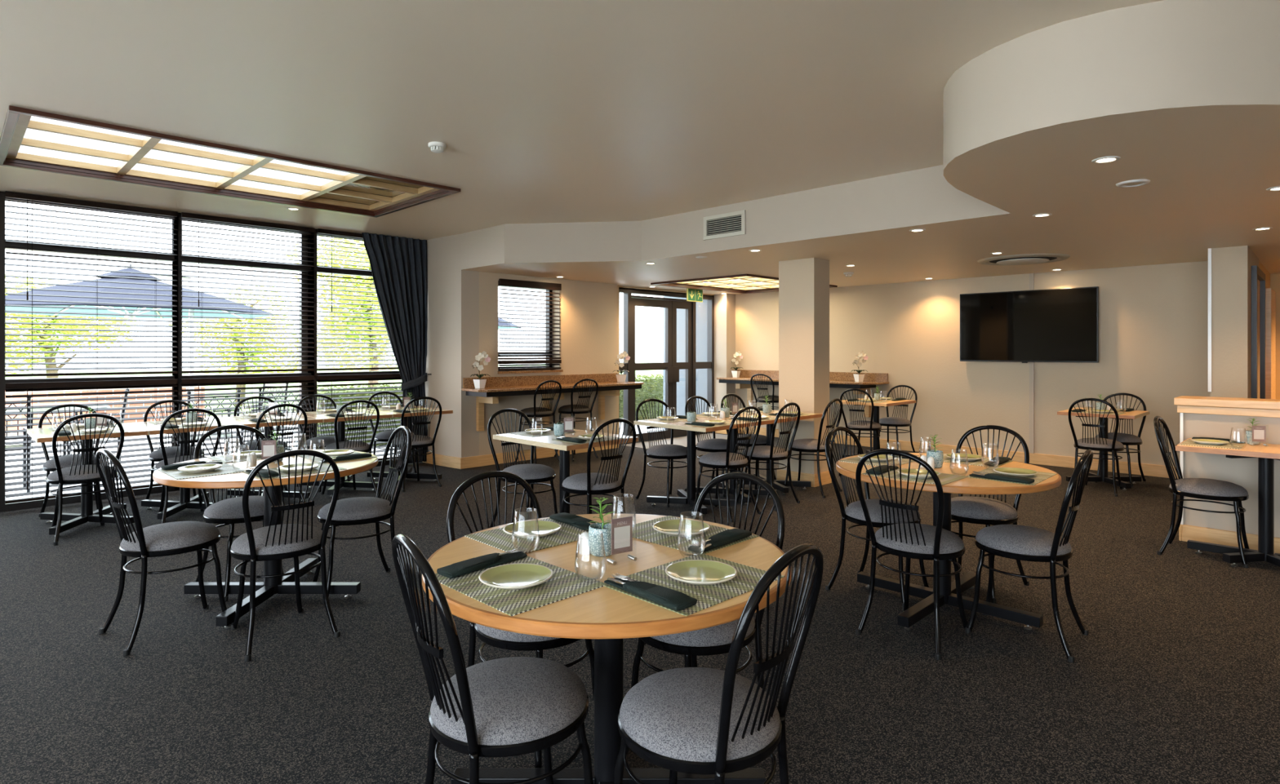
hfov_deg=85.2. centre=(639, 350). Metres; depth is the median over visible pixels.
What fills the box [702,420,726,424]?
plate
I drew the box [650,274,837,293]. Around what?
ceiling light
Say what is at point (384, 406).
plate
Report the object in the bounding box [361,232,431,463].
curtain
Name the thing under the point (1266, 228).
recessed light
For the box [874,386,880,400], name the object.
potted plant
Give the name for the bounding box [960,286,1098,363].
television
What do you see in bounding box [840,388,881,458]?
dining chair
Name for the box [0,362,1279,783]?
floor
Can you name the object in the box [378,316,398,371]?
tree
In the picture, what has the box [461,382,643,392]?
countertop
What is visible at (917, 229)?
recessed light
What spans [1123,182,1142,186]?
grille
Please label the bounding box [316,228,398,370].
blind
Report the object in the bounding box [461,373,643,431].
countertop
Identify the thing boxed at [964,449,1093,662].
dining chair
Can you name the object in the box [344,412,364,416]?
plate
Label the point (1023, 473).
plate
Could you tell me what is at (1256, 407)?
trim
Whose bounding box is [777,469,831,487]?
baseboard
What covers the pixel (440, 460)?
baseboard
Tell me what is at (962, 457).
plate
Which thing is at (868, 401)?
plate
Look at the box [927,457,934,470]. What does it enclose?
salt shaker
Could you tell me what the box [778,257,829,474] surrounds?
wall pillar
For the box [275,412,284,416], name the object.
folded napkin
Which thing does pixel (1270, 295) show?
door
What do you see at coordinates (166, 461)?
dining chair
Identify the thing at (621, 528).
holder
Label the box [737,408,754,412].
plate
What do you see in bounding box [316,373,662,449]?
hedge
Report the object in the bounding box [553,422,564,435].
potted plant
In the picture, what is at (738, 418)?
folded napkin
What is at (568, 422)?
holder
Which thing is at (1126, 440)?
dining chair
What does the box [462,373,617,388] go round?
backsplash
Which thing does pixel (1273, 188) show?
recessed light
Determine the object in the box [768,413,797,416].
folded napkin
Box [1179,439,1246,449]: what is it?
placemat
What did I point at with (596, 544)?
potted plant
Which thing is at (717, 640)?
dining chair
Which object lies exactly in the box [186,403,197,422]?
potted plant
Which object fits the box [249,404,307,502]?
dining chair
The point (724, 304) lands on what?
pier
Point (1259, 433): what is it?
holder
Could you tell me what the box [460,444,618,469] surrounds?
baseboard
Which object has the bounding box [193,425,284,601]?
dining chair
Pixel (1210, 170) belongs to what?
ceiling
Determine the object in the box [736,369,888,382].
backsplash
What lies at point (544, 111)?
ceiling
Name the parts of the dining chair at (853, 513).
leg, hoop frame, leg, seat, leg, leg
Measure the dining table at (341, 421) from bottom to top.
0.750 m
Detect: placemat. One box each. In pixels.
[48,426,111,431]
[58,429,128,436]
[147,419,207,424]
[157,462,245,479]
[159,422,226,429]
[207,454,295,462]
[231,414,286,419]
[242,462,346,479]
[248,417,308,423]
[297,451,376,462]
[305,411,355,414]
[324,413,377,417]
[368,406,415,410]
[391,408,439,413]
[435,556,607,616]
[464,518,588,553]
[510,430,576,436]
[554,435,623,444]
[601,553,785,616]
[632,515,759,555]
[644,417,687,422]
[686,422,739,427]
[696,413,732,417]
[729,410,763,413]
[729,417,779,422]
[766,413,815,417]
[838,457,915,466]
[852,400,888,403]
[862,467,967,485]
[871,398,902,401]
[942,453,1013,467]
[965,466,1057,485]
[1073,410,1125,415]
[1084,408,1133,412]
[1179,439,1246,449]
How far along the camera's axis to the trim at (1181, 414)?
5.04 m
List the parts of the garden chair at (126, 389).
leg, seat, leg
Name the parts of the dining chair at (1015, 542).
leg, leg, seat, leg, hoop frame, leg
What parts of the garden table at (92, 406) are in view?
leg, leg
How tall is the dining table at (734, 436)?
0.750 m
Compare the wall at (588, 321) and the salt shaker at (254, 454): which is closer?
the salt shaker at (254, 454)
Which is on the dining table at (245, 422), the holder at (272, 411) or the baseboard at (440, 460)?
the holder at (272, 411)
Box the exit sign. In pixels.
[686,288,702,302]
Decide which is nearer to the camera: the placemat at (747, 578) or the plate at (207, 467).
the placemat at (747, 578)
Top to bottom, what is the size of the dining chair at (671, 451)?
0.928 m
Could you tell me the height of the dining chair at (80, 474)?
0.928 m
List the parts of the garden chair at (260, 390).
leg, seat, backrest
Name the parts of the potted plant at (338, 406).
pot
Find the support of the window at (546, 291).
in the wall at (588, 321)
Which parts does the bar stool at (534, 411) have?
leg, leg, seat, hoop frame, leg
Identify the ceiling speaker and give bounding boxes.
[1115,179,1150,187]
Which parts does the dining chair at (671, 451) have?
leg, hoop frame, seat, leg, leg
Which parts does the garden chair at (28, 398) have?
seat, backrest, leg, leg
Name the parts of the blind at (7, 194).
head rail, rail, ladder cord, ladder cord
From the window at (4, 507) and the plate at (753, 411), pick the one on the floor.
the window at (4, 507)
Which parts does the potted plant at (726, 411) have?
pot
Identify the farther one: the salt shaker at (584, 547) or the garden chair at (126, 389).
the garden chair at (126, 389)
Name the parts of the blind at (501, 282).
rail, head rail, ladder cord, ladder cord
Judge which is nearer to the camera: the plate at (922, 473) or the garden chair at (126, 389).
the plate at (922, 473)
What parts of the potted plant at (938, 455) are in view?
pot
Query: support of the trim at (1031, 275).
attached to the wall at (1153, 319)
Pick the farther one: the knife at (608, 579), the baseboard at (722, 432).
the baseboard at (722, 432)
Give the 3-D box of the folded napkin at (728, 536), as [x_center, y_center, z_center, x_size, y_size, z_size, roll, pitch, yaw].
[0.258,0.615,2.261,0.077,0.023,0.280,0,0,41]
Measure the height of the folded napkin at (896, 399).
0.023 m
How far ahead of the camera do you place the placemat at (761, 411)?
7.05 m
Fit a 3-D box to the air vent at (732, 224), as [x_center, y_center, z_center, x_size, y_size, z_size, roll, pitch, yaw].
[0.786,-1.170,6.513,0.014,0.220,0.490,0,0,-45]
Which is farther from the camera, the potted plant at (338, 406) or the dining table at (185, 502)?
the potted plant at (338, 406)
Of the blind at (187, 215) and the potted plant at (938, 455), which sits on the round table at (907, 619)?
the potted plant at (938, 455)
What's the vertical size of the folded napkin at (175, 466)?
0.023 m
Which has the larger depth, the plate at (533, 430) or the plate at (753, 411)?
the plate at (753, 411)
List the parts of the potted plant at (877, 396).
pot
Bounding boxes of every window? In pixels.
[0,191,177,511]
[174,213,314,490]
[299,229,399,466]
[497,285,563,373]
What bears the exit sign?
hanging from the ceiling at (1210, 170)
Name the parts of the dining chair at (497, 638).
leg, hoop frame, seat, leg, leg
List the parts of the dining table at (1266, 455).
arm, arm, arm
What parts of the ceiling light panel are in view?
frosted panel, frosted panel, frosted panel, frosted panel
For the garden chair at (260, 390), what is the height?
0.981 m
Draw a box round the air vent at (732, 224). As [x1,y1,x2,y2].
[703,209,745,239]
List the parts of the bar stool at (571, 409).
leg, seat, leg, hoop frame, leg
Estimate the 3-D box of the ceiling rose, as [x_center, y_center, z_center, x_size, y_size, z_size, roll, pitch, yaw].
[0.618,-0.934,6.996,0.120,0.012,0.120,0,0,-45]
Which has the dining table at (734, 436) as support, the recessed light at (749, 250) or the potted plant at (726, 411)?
the potted plant at (726, 411)
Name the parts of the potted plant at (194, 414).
pot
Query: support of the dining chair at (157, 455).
on the floor
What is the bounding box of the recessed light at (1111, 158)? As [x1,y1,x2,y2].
[1091,155,1120,163]
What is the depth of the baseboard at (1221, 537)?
4.89 m
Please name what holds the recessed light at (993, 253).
in the ceiling at (1210, 170)
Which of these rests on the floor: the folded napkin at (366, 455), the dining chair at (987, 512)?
the dining chair at (987, 512)
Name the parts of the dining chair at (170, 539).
leg, hoop frame, leg, seat, leg, leg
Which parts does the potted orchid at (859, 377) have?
pot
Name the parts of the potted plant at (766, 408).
pot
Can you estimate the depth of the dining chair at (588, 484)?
4.73 m
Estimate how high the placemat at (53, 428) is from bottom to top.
0.002 m
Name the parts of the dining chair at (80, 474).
leg, leg, seat, hoop frame, leg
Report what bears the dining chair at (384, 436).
on the floor
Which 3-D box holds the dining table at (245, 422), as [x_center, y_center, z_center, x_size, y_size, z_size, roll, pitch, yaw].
[-3.444,1.005,6.456,0.662,0.750,0.860,0,0,-45]
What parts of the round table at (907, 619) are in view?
arm, arm, arm, arm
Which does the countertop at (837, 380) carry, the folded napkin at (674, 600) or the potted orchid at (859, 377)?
the potted orchid at (859, 377)
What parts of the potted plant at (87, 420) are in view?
pot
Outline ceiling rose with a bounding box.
[695,256,706,258]
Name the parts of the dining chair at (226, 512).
leg, leg, hoop frame, seat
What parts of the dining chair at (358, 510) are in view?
leg, leg, seat, leg, leg, hoop frame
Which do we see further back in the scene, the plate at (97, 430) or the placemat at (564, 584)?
the plate at (97, 430)
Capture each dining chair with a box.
[38,404,102,524]
[46,413,124,546]
[95,448,226,656]
[143,400,203,511]
[154,408,221,524]
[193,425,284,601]
[230,449,340,662]
[233,396,288,491]
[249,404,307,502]
[296,395,351,492]
[312,426,412,604]
[320,400,379,500]
[367,391,417,479]
[388,396,441,492]
[391,533,593,783]
[446,471,594,768]
[487,408,557,528]
[560,418,635,514]
[613,543,823,783]
[631,472,785,692]
[635,399,687,507]
[684,395,742,497]
[691,406,761,522]
[720,393,776,488]
[737,402,800,511]
[784,398,842,498]
[825,426,928,608]
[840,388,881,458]
[855,448,968,660]
[879,385,917,453]
[951,425,1029,603]
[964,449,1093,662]
[1067,398,1124,497]
[1094,393,1146,487]
[1153,416,1248,568]
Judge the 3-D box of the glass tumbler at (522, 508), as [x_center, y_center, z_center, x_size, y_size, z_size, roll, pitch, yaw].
[-0.357,0.564,2.173,0.087,0.131,0.087,0,0,-28]
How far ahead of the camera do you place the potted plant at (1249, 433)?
4.67 m
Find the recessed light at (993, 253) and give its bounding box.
[990,252,1004,254]
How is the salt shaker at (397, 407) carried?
on the dining table at (375, 474)
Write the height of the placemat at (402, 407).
0.002 m
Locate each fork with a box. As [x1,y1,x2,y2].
[498,548,524,555]
[611,573,633,582]
[690,539,711,546]
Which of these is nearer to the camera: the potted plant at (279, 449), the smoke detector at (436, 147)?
the potted plant at (279, 449)
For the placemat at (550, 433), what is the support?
on the dining table at (547, 442)
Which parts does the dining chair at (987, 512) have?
leg, seat, leg, hoop frame, leg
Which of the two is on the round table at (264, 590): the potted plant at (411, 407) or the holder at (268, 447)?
the holder at (268, 447)
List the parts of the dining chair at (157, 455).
leg, hoop frame, seat, leg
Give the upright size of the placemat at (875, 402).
0.002 m
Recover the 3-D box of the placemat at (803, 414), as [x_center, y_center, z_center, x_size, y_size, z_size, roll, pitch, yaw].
[1.485,0.628,6.816,0.310,0.002,0.410,0,0,44]
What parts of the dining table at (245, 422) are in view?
arm, arm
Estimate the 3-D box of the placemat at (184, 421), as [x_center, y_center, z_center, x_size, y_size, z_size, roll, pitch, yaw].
[-4.101,0.628,6.174,0.410,0.002,0.310,0,0,-45]
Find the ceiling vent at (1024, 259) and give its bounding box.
[977,253,1070,265]
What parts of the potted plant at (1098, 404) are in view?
pot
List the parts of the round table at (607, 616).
arm, arm, arm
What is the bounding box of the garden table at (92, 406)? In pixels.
[4,405,110,473]
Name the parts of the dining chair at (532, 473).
leg, hoop frame, leg, seat, leg, leg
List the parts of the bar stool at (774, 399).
leg, hoop frame, seat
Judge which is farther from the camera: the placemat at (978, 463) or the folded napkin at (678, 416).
the folded napkin at (678, 416)
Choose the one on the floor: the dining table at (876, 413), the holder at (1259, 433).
the dining table at (876, 413)
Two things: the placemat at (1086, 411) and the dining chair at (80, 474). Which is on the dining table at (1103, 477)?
the placemat at (1086, 411)
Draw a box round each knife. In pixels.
[607,577,626,584]
[698,542,712,549]
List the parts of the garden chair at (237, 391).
seat, backrest, leg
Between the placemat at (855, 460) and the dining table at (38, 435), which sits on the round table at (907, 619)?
the placemat at (855, 460)
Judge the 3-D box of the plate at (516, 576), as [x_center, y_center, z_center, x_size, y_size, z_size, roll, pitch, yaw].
[-0.335,0.617,1.886,0.199,0.020,0.199,0,0,-18]
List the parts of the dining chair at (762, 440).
hoop frame, seat, leg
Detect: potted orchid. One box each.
[470,351,490,388]
[613,351,630,382]
[730,351,742,377]
[850,351,868,382]
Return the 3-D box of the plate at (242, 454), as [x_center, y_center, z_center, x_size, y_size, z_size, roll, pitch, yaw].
[-2.312,0.617,4.121,0.199,0.020,0.199,0,0,17]
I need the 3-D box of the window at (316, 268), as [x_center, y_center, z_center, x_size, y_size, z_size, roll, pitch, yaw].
[-3.283,0.010,8.250,1.376,2.740,0.170,0,0,-45]
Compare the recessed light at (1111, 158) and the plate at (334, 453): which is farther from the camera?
the plate at (334, 453)
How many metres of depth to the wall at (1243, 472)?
4.87 m
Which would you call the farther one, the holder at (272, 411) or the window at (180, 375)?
the window at (180, 375)
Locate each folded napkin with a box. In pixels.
[57,430,71,435]
[105,422,114,426]
[160,424,179,428]
[160,461,222,470]
[197,417,206,421]
[245,468,279,477]
[249,418,266,422]
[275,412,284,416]
[320,453,372,462]
[326,413,345,417]
[392,409,409,413]
[436,551,527,578]
[545,426,574,432]
[549,512,595,532]
[555,437,586,443]
[604,577,697,611]
[671,415,697,419]
[685,422,715,426]
[688,528,751,553]
[730,417,758,421]
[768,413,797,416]
[866,465,898,475]
[887,454,920,458]
[891,398,906,400]
[968,473,1034,484]
[983,457,1010,466]
[1071,408,1085,412]
[1119,408,1133,411]
[1191,437,1245,444]
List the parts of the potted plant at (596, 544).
pot, stem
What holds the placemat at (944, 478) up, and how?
on the round table at (907, 619)
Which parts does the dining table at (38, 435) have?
arm, arm, arm, arm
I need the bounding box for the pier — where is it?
[714,293,735,411]
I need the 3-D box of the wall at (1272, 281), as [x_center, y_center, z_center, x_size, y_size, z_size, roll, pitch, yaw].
[8.662,0.010,6.364,2.150,2.740,4.750,0,0,-45]
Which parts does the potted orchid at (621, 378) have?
pot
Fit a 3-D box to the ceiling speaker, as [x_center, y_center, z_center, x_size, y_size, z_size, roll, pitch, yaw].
[2.761,-0.934,3.900,0.160,0.012,0.160,0,0,-45]
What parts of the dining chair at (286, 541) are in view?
leg, leg, seat, hoop frame, leg, leg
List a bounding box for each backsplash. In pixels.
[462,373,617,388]
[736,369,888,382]
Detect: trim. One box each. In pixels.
[1029,273,1034,453]
[1173,395,1279,417]
[1180,413,1183,524]
[1208,248,1211,391]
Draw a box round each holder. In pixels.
[95,413,107,428]
[261,440,277,464]
[267,403,278,417]
[403,397,410,408]
[563,417,574,435]
[606,516,636,565]
[730,402,739,416]
[1249,426,1267,446]
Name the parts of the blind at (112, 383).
rail, head rail, ladder cord, ladder cord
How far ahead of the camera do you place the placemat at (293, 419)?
6.22 m
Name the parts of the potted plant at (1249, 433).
pot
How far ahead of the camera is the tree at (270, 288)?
17.86 m
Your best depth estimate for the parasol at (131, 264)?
10.55 m
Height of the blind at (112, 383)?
1.025 m
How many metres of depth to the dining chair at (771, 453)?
6.16 m
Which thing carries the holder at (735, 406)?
on the dining table at (734, 436)
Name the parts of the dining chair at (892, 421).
leg, seat, leg, hoop frame, leg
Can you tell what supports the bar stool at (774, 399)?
on the floor
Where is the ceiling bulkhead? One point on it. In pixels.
(1165, 54)
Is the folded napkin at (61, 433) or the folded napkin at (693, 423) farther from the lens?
the folded napkin at (693, 423)
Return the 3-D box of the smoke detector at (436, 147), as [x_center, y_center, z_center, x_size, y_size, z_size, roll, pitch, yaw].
[-1.336,-1.334,4.589,0.116,0.052,0.116,0,0,-45]
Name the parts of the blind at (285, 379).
head rail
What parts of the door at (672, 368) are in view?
push plate, push plate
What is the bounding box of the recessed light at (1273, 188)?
[1266,186,1279,191]
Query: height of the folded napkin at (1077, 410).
0.023 m
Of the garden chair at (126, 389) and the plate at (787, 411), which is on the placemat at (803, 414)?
the plate at (787, 411)
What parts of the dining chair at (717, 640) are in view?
leg, leg, leg, seat, hoop frame, leg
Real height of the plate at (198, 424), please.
0.020 m
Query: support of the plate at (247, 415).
on the placemat at (267, 415)
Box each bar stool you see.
[514,380,561,464]
[554,378,598,462]
[750,373,778,434]
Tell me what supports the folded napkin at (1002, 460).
on the placemat at (978, 463)
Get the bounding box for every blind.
[4,191,177,377]
[4,379,177,503]
[180,212,315,373]
[180,375,315,456]
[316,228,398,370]
[316,373,402,461]
[497,278,561,359]
[497,360,561,370]
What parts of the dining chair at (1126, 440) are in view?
leg, seat, hoop frame, leg, leg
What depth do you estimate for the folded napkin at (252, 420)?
6.08 m
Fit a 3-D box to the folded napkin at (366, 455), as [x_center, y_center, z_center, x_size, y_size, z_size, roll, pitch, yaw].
[-1.694,0.615,4.009,0.077,0.023,0.280,0,0,41]
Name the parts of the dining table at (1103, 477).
arm, arm, arm, arm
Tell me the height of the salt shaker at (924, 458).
0.066 m
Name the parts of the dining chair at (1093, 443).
leg, hoop frame, seat, leg, leg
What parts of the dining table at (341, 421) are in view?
arm, arm, arm, arm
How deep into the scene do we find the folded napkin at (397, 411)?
7.03 m
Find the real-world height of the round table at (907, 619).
0.750 m
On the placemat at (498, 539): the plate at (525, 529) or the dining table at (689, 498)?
the plate at (525, 529)
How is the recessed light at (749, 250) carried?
in the ceiling at (1210, 170)
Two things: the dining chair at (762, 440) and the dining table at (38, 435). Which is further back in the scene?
the dining chair at (762, 440)
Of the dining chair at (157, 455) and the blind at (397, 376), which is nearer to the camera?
the dining chair at (157, 455)
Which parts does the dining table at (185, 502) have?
arm, arm, arm, arm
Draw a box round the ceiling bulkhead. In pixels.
[460,0,1279,270]
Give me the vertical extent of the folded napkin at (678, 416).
0.023 m
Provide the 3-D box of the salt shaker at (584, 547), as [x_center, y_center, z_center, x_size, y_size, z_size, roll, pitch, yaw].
[-0.170,0.596,2.156,0.037,0.066,0.037,0,0,-45]
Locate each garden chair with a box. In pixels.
[4,394,31,493]
[62,388,129,480]
[186,390,240,455]
[227,383,288,454]
[240,389,299,449]
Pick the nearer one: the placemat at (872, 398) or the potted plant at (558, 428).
the potted plant at (558, 428)
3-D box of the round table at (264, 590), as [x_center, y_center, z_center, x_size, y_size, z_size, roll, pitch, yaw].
[-2.051,1.005,3.889,1.100,0.750,1.100,0,0,-45]
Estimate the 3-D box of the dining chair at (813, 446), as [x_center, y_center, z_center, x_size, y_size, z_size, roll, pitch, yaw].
[1.688,0.921,6.788,0.504,0.928,0.419,0,0,39]
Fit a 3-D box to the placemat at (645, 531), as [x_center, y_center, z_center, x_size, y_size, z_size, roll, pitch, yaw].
[0.148,0.628,2.389,0.410,0.002,0.310,0,0,45]
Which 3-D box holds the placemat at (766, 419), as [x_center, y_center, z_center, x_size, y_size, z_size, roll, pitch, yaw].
[1.061,0.628,6.392,0.310,0.002,0.410,0,0,45]
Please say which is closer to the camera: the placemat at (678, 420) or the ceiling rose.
the placemat at (678, 420)
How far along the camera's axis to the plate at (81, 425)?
5.67 m
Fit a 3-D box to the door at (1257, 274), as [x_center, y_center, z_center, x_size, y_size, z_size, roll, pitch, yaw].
[6.109,0.295,6.873,1.120,2.170,0.040,0,0,-45]
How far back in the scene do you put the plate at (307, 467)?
3.66 m
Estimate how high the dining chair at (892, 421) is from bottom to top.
0.928 m
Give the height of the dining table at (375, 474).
0.750 m
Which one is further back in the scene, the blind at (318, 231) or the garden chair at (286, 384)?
the garden chair at (286, 384)
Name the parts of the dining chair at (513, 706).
leg, hoop frame, leg, seat, leg, leg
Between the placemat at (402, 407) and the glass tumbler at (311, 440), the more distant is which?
the placemat at (402, 407)
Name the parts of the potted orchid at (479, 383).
flower, flower, pot, flower, flower, flower, flower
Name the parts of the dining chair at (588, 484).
leg, leg, leg, seat, hoop frame, leg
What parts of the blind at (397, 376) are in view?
head rail, rail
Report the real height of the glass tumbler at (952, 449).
0.131 m
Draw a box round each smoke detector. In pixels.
[427,142,446,153]
[843,272,853,277]
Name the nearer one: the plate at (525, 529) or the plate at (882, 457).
the plate at (525, 529)
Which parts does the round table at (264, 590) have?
arm, arm, arm, arm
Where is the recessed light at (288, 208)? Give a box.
[286,207,300,210]
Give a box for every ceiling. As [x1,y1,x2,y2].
[0,0,1163,239]
[462,104,1279,294]
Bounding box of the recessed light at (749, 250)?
[749,249,761,251]
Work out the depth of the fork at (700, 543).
2.19 m
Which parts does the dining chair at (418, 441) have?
leg, leg, seat, leg, hoop frame, leg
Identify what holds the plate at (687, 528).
on the placemat at (645, 531)
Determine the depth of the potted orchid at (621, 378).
9.66 m
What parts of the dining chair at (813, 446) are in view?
leg, leg, seat, leg, hoop frame, leg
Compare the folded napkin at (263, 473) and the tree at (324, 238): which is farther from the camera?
the tree at (324, 238)
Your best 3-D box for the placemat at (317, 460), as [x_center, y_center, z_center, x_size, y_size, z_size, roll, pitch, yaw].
[-1.807,0.628,4.133,0.310,0.002,0.410,0,0,-44]
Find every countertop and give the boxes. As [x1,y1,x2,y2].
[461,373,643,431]
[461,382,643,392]
[716,369,888,417]
[716,377,888,385]
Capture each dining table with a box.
[26,422,148,537]
[128,417,243,521]
[218,413,323,501]
[290,409,392,497]
[357,405,453,485]
[493,429,638,513]
[633,417,750,516]
[695,414,789,505]
[731,410,822,495]
[836,398,915,457]
[1057,407,1149,490]
[1175,438,1279,567]
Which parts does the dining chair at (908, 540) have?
leg, hoop frame, leg, seat, leg, leg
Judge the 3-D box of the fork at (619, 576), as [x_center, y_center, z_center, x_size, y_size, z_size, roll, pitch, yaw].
[-0.009,0.607,1.818,0.025,0.006,0.185,0,0,-41]
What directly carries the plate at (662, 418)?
on the placemat at (678, 420)
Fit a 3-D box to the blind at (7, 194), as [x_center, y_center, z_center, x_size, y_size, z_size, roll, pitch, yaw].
[-4.970,-0.565,6.373,1.251,1.580,0.074,0,0,-45]
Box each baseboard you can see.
[422,452,460,469]
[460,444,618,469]
[715,429,728,434]
[737,426,1178,479]
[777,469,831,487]
[1178,524,1182,541]
[1182,524,1279,553]
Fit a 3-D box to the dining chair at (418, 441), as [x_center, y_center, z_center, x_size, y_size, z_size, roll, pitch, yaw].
[-2.297,0.921,7.074,0.419,0.928,0.504,0,0,-42]
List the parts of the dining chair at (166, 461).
leg, leg, seat, hoop frame, leg, leg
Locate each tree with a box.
[4,273,141,378]
[166,283,321,406]
[285,235,391,387]
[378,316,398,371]
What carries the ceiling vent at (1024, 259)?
in the ceiling at (1210, 170)
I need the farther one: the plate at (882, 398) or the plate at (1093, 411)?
the plate at (882, 398)
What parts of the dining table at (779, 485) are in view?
arm, arm, arm, arm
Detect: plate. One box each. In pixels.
[63,423,84,428]
[80,428,111,433]
[160,417,186,422]
[177,463,222,473]
[181,422,208,426]
[230,450,261,457]
[244,413,268,417]
[269,417,293,420]
[276,463,319,472]
[319,408,336,413]
[320,449,354,457]
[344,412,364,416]
[382,405,395,408]
[408,408,427,411]
[478,563,553,590]
[502,520,561,538]
[524,428,551,433]
[577,434,605,439]
[652,519,710,537]
[656,416,678,420]
[665,560,737,586]
[701,412,719,416]
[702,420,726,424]
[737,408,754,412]
[746,415,768,419]
[783,411,803,414]
[857,453,893,462]
[859,399,875,402]
[880,397,891,399]
[897,468,940,479]
[945,453,983,461]
[993,467,1037,477]
[1090,409,1113,413]
[1191,439,1228,445]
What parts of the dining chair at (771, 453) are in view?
leg, leg, seat, leg, hoop frame, leg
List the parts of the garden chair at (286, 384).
leg, leg, armrest, backrest, leg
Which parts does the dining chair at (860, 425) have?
leg, hoop frame, leg, seat, leg, leg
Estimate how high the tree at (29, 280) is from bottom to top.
3.075 m
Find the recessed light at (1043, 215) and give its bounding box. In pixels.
[1032,213,1052,217]
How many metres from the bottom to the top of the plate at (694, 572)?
0.020 m
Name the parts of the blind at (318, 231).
head rail, rail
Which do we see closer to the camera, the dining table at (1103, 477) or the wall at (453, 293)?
the dining table at (1103, 477)
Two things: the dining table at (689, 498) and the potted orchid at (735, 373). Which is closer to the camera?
the dining table at (689, 498)
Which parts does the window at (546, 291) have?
sill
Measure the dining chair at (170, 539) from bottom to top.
0.928 m
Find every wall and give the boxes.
[4,386,204,435]
[425,234,479,457]
[479,271,617,455]
[617,285,714,435]
[735,258,1258,466]
[1183,413,1279,537]
[1210,245,1257,398]
[1258,261,1279,399]
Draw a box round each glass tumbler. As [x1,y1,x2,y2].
[223,438,240,462]
[231,445,251,470]
[308,440,325,462]
[511,507,539,554]
[574,529,606,582]
[610,493,635,529]
[677,511,706,558]
[949,448,968,475]
[981,443,999,468]
[1229,427,1247,448]
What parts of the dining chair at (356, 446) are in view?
leg, seat, leg, hoop frame, leg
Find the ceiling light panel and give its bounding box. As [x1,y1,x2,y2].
[0,105,460,217]
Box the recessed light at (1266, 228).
[1252,226,1272,230]
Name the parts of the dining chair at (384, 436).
leg, hoop frame, leg, seat, leg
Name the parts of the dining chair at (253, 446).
hoop frame, seat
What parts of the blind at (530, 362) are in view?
rail, head rail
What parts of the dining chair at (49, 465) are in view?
leg, hoop frame, seat, leg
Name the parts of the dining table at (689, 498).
arm, arm, arm, arm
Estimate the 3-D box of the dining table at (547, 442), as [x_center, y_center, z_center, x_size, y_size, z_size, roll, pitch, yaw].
[-0.555,1.005,5.130,0.670,0.750,0.870,0,0,-45]
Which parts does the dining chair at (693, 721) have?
leg, leg, seat, leg, hoop frame, leg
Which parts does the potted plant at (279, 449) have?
pot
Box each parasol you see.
[4,258,273,408]
[497,317,521,329]
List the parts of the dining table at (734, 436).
arm, arm, arm, arm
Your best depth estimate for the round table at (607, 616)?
2.09 m
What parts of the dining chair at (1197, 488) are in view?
leg, hoop frame, leg, seat, leg, leg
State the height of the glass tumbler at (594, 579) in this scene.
0.131 m
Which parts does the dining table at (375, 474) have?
arm, arm, arm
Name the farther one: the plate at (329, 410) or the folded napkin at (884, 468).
the plate at (329, 410)
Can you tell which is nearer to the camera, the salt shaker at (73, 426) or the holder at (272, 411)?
the salt shaker at (73, 426)
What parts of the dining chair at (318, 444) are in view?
hoop frame, seat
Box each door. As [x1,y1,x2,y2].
[618,287,714,445]
[1251,265,1265,399]
[1265,288,1275,399]
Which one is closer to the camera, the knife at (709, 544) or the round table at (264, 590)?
the knife at (709, 544)
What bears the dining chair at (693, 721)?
on the floor
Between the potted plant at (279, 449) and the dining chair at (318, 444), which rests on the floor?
the dining chair at (318, 444)
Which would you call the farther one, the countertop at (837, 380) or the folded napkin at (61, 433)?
the countertop at (837, 380)
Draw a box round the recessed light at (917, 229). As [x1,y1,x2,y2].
[909,228,925,231]
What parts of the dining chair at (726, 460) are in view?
leg, leg, seat, leg, hoop frame, leg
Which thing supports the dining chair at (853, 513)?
on the floor
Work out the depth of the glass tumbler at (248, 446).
3.62 m
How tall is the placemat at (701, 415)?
0.002 m
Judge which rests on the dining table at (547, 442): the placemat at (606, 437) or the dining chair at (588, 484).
the placemat at (606, 437)
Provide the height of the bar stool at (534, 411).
1.030 m
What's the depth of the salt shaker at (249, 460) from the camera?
3.78 m
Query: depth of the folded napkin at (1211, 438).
4.77 m
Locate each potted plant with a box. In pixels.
[84,407,97,429]
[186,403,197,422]
[267,431,284,462]
[336,396,345,413]
[406,392,413,408]
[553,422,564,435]
[588,497,614,556]
[686,411,696,422]
[720,399,729,417]
[762,395,771,413]
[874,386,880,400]
[926,435,943,468]
[1096,394,1105,409]
[1244,417,1260,444]
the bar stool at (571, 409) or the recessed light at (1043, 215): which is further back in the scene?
the bar stool at (571, 409)
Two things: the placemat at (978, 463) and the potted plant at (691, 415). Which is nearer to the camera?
the placemat at (978, 463)
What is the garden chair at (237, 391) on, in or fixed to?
on the floor
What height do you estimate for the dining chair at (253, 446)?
0.928 m
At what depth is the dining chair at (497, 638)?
2.43 m
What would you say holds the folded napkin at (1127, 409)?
on the placemat at (1090, 409)
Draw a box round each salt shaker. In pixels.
[70,422,76,431]
[246,453,253,466]
[250,452,257,464]
[395,404,399,409]
[578,532,590,555]
[720,411,724,418]
[920,455,927,467]
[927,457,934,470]
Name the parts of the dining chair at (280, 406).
leg, hoop frame, leg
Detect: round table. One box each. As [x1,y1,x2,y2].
[152,449,377,628]
[422,513,791,783]
[835,453,1061,630]
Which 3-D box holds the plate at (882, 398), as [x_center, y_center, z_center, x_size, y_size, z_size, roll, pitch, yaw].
[3.126,0.617,8.918,0.199,0.020,0.199,0,0,-40]
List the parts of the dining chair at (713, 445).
hoop frame, seat, leg, leg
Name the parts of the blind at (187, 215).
ladder cord, rail, head rail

